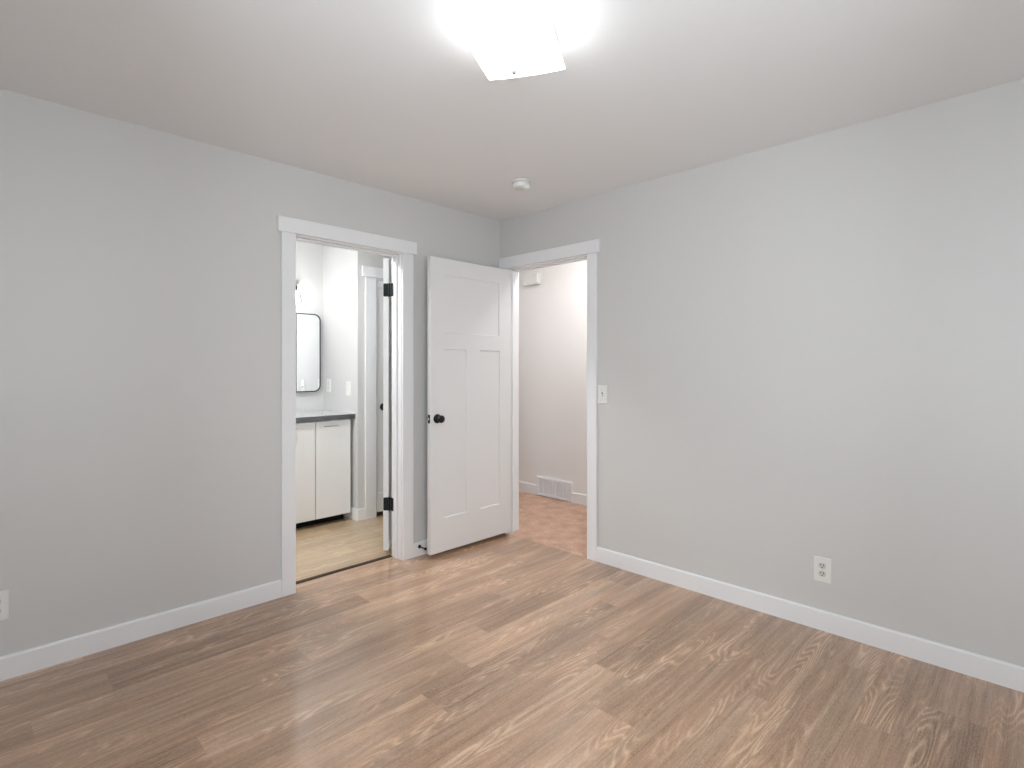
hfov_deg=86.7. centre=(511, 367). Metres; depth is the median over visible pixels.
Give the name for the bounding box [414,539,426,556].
baseboard
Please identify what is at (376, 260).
wall
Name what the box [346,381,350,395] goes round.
light switch
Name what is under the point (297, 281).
vanity light
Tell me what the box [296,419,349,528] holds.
vanity cabinet
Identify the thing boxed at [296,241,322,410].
wall
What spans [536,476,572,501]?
air vent
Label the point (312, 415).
countertop
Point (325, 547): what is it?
floor
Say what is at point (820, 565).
receptacle
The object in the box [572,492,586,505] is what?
baseboard
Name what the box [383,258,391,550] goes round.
door
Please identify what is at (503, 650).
floor
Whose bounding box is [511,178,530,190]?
smoke detector
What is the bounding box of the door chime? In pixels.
[523,273,540,285]
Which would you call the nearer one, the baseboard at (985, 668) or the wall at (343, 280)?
the baseboard at (985, 668)
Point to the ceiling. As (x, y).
(392, 96)
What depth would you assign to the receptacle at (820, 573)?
2.66 m
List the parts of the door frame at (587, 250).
stop moulding, casing, stop moulding, casing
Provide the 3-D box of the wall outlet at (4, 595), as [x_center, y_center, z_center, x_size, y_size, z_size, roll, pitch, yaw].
[-2.118,0.984,2.227,0.008,0.121,0.078,0,0,45]
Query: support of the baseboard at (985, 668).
attached to the wall at (808, 347)
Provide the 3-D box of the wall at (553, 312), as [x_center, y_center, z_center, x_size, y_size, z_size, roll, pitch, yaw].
[0.402,0.070,5.416,4.540,2.440,0.120,0,0,45]
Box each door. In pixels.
[376,280,382,511]
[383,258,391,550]
[427,256,510,554]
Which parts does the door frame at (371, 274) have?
casing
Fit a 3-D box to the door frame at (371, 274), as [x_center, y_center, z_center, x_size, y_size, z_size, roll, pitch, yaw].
[-1.091,0.217,4.830,0.140,2.146,0.604,0,0,45]
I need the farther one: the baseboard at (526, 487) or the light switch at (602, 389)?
the baseboard at (526, 487)
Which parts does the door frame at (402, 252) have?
casing, stop moulding, hinge plate, hinge plate, stop moulding, casing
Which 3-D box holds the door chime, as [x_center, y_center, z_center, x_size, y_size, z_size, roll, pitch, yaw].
[0.198,-0.890,5.495,0.204,0.116,0.055,0,0,45]
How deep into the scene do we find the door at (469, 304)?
3.86 m
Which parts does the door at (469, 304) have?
knob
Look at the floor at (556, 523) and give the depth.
4.47 m
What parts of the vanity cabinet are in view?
door, door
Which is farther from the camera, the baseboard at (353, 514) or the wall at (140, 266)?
the baseboard at (353, 514)
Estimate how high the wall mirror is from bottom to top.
0.702 m
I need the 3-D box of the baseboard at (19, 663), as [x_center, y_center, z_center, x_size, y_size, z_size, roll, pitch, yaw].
[-1.873,1.242,2.470,0.014,0.096,1.633,0,0,45]
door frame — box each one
[277,215,416,596]
[362,266,382,518]
[499,239,599,560]
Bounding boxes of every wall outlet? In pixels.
[0,590,8,620]
[327,379,330,391]
[814,555,830,583]
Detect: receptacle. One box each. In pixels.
[818,563,825,568]
[818,571,825,576]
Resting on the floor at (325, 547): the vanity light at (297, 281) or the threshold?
the threshold
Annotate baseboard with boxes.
[0,579,281,680]
[344,507,357,520]
[358,508,365,520]
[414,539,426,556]
[519,481,536,494]
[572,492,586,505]
[596,546,1023,692]
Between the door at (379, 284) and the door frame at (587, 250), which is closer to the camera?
the door frame at (587, 250)
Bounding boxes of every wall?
[0,89,499,656]
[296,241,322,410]
[323,245,369,508]
[370,253,391,268]
[500,79,1023,666]
[519,260,586,494]
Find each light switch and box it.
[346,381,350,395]
[598,385,606,403]
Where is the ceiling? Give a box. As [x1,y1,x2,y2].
[0,0,1023,220]
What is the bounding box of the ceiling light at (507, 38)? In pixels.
[462,0,564,79]
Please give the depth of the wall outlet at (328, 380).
4.90 m
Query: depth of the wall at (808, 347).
2.63 m
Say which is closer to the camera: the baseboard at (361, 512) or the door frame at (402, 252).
the door frame at (402, 252)
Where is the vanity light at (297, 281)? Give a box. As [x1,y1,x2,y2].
[296,280,301,301]
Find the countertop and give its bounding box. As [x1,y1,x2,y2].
[296,410,354,421]
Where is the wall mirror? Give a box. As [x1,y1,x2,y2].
[296,313,320,391]
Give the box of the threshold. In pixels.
[296,555,391,583]
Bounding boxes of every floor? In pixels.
[0,533,1023,767]
[296,511,391,580]
[508,491,586,556]
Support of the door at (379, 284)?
in the wall at (376, 260)
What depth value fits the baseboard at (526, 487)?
5.55 m
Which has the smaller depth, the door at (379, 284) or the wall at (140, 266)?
the wall at (140, 266)
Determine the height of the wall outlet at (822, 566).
0.121 m
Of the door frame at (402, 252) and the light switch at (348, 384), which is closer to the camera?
the door frame at (402, 252)
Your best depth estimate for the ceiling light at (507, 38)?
1.73 m

